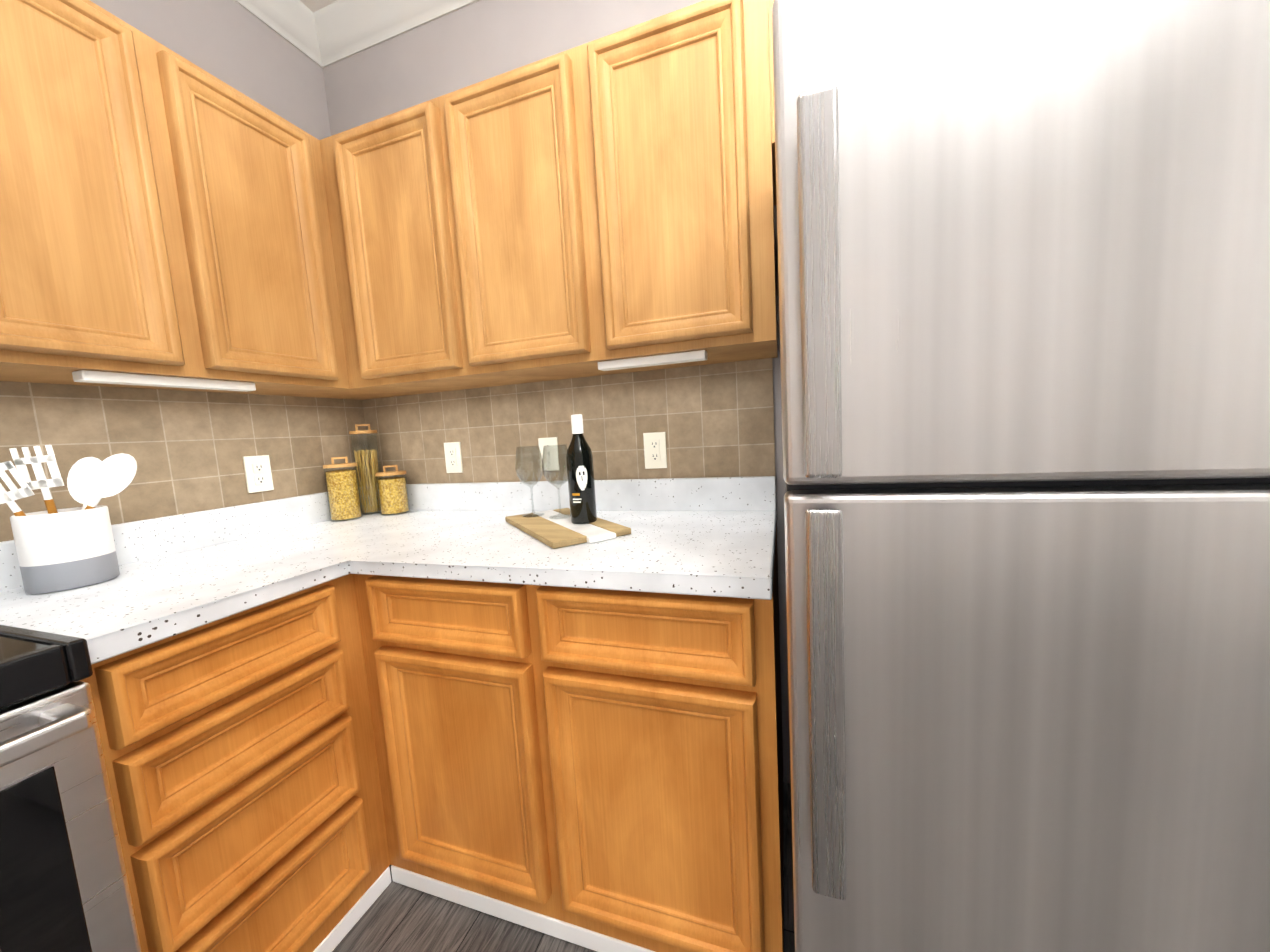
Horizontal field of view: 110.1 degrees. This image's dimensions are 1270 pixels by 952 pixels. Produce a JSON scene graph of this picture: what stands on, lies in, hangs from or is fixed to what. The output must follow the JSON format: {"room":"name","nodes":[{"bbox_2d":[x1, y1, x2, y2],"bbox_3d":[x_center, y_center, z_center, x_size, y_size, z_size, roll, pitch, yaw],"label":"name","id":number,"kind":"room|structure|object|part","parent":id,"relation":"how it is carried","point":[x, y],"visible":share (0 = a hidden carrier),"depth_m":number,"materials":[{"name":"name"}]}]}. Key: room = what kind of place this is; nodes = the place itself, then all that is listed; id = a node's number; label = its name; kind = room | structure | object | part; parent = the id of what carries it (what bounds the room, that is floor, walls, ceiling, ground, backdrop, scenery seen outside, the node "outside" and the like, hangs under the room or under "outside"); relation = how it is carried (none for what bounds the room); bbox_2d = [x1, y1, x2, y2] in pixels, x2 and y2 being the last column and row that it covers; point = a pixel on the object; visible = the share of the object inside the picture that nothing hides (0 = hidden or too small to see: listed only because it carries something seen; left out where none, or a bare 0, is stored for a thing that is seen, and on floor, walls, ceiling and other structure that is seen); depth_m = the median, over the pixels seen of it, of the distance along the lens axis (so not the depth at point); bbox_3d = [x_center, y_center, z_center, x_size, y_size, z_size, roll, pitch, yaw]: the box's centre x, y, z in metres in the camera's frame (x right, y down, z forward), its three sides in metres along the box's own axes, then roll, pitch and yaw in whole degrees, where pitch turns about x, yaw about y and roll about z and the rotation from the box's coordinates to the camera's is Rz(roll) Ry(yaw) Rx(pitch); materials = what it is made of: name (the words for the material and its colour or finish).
{"room":"kitchen","nodes":[
{"label":"kitchen","id":0,"kind":"room"},
{"bbox_2d":[90,0,330,139],"bbox_3d":[-1.756,-0.101,0.113,0.100,2.743,3.900,-1,6,18],"label":"wall","id":1,"kind":"structure","parent":0,"point":[234,44],"depth_m":1.45,"materials":[{"name":"paint"}]},
{"bbox_2d":[0,0,215,388],"bbox_3d":[-1.273,-0.593,0.897,0.337,0.762,0.376,-1,6,18],"label":"upper cabinet","id":2,"kind":"object","parent":1,"relation":"attached to","point":[174,220],"depth_m":0.92,"materials":[{"name":"brown wood"}]},
{"bbox_2d":[0,381,367,541],"bbox_3d":[-1.589,0.092,0.426,0.008,0.526,3.050,-1,6,18],"label":"tile backsplash","id":3,"kind":"structure","parent":1,"relation":"attached to","point":[188,451],"depth_m":1.26,"materials":[{"name":"beige tile"}]},
{"bbox_2d":[243,455,273,492],"bbox_3d":[-1.236,-0.008,1.460,0.010,0.118,0.074,-1,6,18],"label":"electrical outlet","id":4,"kind":"object","parent":3,"relation":"attached to","point":[258,473],"visible":1,"depth_m":1.46,"materials":[{"name":"beige plastic"}]},
{"bbox_2d":[0,486,369,587],"bbox_3d":[-1.566,0.264,0.434,0.020,0.107,3.040,-1,6,18],"label":"backsplash","id":5,"kind":"structure","parent":1,"relation":"attached to","point":[142,539],"depth_m":1.30,"materials":[{"name":"white stone"}]},
{"bbox_2d":[156,46,347,395],"bbox_3d":[-1.159,-0.635,1.242,0.337,0.762,0.355,-1,6,18],"label":"upper cabinet","id":6,"kind":"object","parent":1,"relation":"attached to","point":[252,184],"depth_m":1.20,"materials":[{"name":"brown wood"}]},
{"bbox_2d":[235,0,318,55],"bbox_3d":[-1.748,-1.412,-0.055,0.082,0.105,3.510,-1,6,18],"label":"crown molding","id":7,"kind":"structure","parent":1,"relation":"attached to","point":[292,20],"depth_m":1.56,"materials":[{"name":"grey paint"}]},
{"bbox_2d":[300,0,337,12],"bbox_3d":[0.058,-1.559,-0.665,4.100,0.100,3.900,-1,6,18],"label":"ceiling","id":8,"kind":"structure","parent":0,"point":[313,6],"depth_m":1.57,"materials":[{"name":"white paint"}]},
{"bbox_2d":[323,0,790,782],"bbox_3d":[0.782,-0.366,1.255,4.000,2.743,0.100,-1,6,18],"label":"wall","id":9,"kind":"structure","parent":0,"point":[475,42],"depth_m":1.49,"materials":[{"name":"paint"}]},
{"bbox_2d":[307,0,479,67],"bbox_3d":[0.629,-1.664,1.051,3.900,0.105,0.082,-1,6,18],"label":"crown molding","id":10,"kind":"structure","parent":9,"relation":"attached to","point":[333,33],"depth_m":1.58,"materials":[{"name":"grey paint"}]},
{"bbox_2d":[316,101,507,395],"bbox_3d":[-0.692,-0.686,1.470,0.475,0.762,0.337,-1,6,18],"label":"upper cabinet","id":11,"kind":"object","parent":9,"relation":"attached to","point":[378,177],"depth_m":1.34,"materials":[{"name":"brown wood"}]},
{"bbox_2d":[428,50,623,384],"bbox_3d":[-0.268,-0.696,1.329,0.418,0.762,0.337,-1,6,18],"label":"upper cabinet","id":12,"kind":"object","parent":9,"relation":"attached to","point":[504,157],"depth_m":1.20,"materials":[{"name":"brown wood"}]},
{"bbox_2d":[360,358,776,516],"bbox_3d":[-0.331,-0.102,1.598,1.590,0.526,0.008,-1,6,18],"label":"tile backsplash","id":13,"kind":"structure","parent":9,"relation":"attached to","point":[716,420],"depth_m":1.52,"materials":[{"name":"beige tile"}]},
{"bbox_2d":[444,442,462,472],"bbox_3d":[-0.703,-0.071,1.715,0.074,0.118,0.010,-1,6,18],"label":"electrical outlet","id":14,"kind":"object","parent":13,"relation":"attached to","point":[453,457],"visible":1,"depth_m":1.71,"materials":[{"name":"beige plastic"}]},
{"bbox_2d":[538,437,559,470],"bbox_3d":[-0.309,-0.077,1.579,0.074,0.118,0.019,-1,6,18],"label":"light switch","id":15,"kind":"object","parent":13,"relation":"attached to","point":[550,441],"visible":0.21,"depth_m":1.58,"materials":[{"name":"beige plastic"}]},
{"bbox_2d":[643,432,666,468],"bbox_3d":[0.066,-0.084,1.459,0.074,0.118,0.010,-1,6,18],"label":"outlet","id":16,"kind":"object","parent":13,"relation":"attached to","point":[655,454],"visible":1,"depth_m":1.46,"materials":[{"name":"beige plastic"}]},
{"bbox_2d":[377,476,775,511],"bbox_3d":[-0.328,0.072,1.602,1.596,0.107,0.020,-1,6,18],"label":"backsplash","id":17,"kind":"structure","parent":9,"relation":"attached to","point":[754,493],"depth_m":1.49,"materials":[{"name":"white stone"}]},
{"bbox_2d":[568,0,777,372],"bbox_3d":[0.140,-0.706,1.192,0.442,0.762,0.337,-1,6,18],"label":"upper cabinet","id":18,"kind":"object","parent":9,"relation":"attached to","point":[673,117],"depth_m":1.06,"materials":[{"name":"brown wood"}]},
{"bbox_2d":[332,782,794,951],"bbox_3d":[0.223,1.265,-0.377,4.100,0.100,3.900,-1,6,18],"label":"floor","id":19,"kind":"structure","parent":0,"point":[396,917],"depth_m":1.08,"materials":[{"name":"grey wood"}]},
{"bbox_2d":[0,625,140,951],"bbox_3d":[-1.173,0.611,0.411,0.732,1.195,0.761,-1,6,18],"label":"stove","id":20,"kind":"object","parent":19,"relation":"on","point":[64,886],"visible":1,"depth_m":0.61,"materials":[{"name":"silver metal"}]},
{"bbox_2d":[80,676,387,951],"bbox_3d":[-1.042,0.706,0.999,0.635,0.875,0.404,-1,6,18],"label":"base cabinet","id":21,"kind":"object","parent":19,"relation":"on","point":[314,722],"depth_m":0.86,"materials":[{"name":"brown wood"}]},
{"bbox_2d":[0,508,775,815],"bbox_3d":[-0.499,0.203,1.114,1.616,0.038,1.076,-1,6,18],"label":"countertop","id":22,"kind":"structure","parent":21,"relation":"on","point":[641,659],"depth_m":0.94,"materials":[{"name":"white stone"}]},
{"bbox_2d":[0,445,136,593],"bbox_3d":[-1.247,0.086,0.968,0.146,0.309,0.202,-1,6,18],"label":"utensil crock","id":23,"kind":"object","parent":22,"relation":"on","point":[59,550],"visible":1,"depth_m":0.95,"materials":[{"name":"white ceramic"}]},
{"bbox_2d":[323,457,362,521],"bbox_3d":[-1.087,0.045,1.654,0.106,0.232,0.106,-1,6,18],"label":"pasta jar","id":24,"kind":"object","parent":22,"relation":"on","point":[343,492],"visible":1,"depth_m":1.62,"materials":[{"name":"clear glass"}]},
{"bbox_3d":[-1.093,-0.052,1.644,0.106,0.037,0.106,-1,6,18],"label":"lid","id":25,"kind":"part","parent":24,"relation":"part of","materials":[{"name":"brown wood"}]},
{"bbox_2d":[349,424,380,514],"bbox_3d":[-1.056,-0.027,1.754,0.094,0.352,0.094,-1,6,18],"label":"pasta jar","id":26,"kind":"object","parent":22,"relation":"on","point":[369,479],"visible":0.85,"depth_m":1.74,"materials":[{"name":"clear glass"}]},
{"bbox_3d":[-1.065,-0.184,1.738,0.094,0.037,0.094,-1,6,18],"label":"lid","id":27,"kind":"part","parent":26,"relation":"part of","materials":[{"name":"brown wood"}]},
{"bbox_2d":[375,465,409,515],"bbox_3d":[-0.943,0.052,1.729,0.106,0.188,0.106,-1,6,18],"label":"pasta jar","id":28,"kind":"object","parent":22,"relation":"on","point":[393,494],"visible":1,"depth_m":1.69,"materials":[{"name":"clear glass"}]},
{"bbox_3d":[-0.947,-0.023,1.721,0.106,0.037,0.106,-1,6,18],"label":"lid","id":29,"kind":"part","parent":28,"relation":"part of","materials":[{"name":"brown wood"}]},
{"bbox_2d":[505,508,630,548],"bbox_3d":[-0.212,0.140,1.285,0.213,0.016,0.470,-7,7,-30],"label":"serving board","id":30,"kind":"object","parent":22,"relation":"on","point":[553,533],"visible":0.79,"depth_m":1.18,"materials":[{"name":"brown wood"}]},
{"bbox_2d":[515,446,543,516],"bbox_3d":[-0.330,0.016,1.404,0.088,0.220,0.088,-1,6,18],"label":"wine glass","id":31,"kind":"object","parent":30,"relation":"on","point":[518,466],"visible":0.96,"depth_m":1.40,"materials":[{"name":"clear glass"}]},
{"bbox_2d":[542,444,569,518],"bbox_3d":[-0.234,0.016,1.349,0.088,0.220,0.088,-1,6,18],"label":"wine glass","id":32,"kind":"object","parent":30,"relation":"on","point":[552,476],"visible":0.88,"depth_m":1.35,"materials":[{"name":"clear glass"}]},
{"bbox_2d":[566,414,596,523],"bbox_3d":[-0.155,-0.021,1.256,0.075,0.303,0.076,-1,6,18],"label":"wine bottle","id":33,"kind":"object","parent":30,"relation":"on","point":[581,481],"visible":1,"depth_m":1.23,"materials":[{"name":"black glass"}]},
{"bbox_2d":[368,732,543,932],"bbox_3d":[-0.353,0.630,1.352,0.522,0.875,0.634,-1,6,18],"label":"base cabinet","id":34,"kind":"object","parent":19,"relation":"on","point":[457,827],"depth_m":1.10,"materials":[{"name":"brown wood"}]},
{"bbox_2d":[532,517,783,951],"bbox_3d":[0.129,0.618,1.191,0.494,0.875,0.634,-1,6,18],"label":"base cabinet","id":35,"kind":"object","parent":19,"relation":"on","point":[622,869],"depth_m":0.94,"materials":[{"name":"brown wood"}]},
{"bbox_2d":[772,0,1269,951],"bbox_3d":[0.692,0.190,0.857,0.760,1.721,0.774,-1,6,18],"label":"fridge","id":36,"kind":"object","parent":19,"relation":"on","point":[1024,292],"visible":1,"depth_m":0.54,"materials":[{"name":"grey metal"}]},
{"bbox_3d":[0.254,0.070,0.599,0.046,1.072,0.042,-1,6,18],"label":"handle","id":37,"kind":"part","parent":36,"relation":"part of","materials":[{"name":"silver metal"}]}
]}

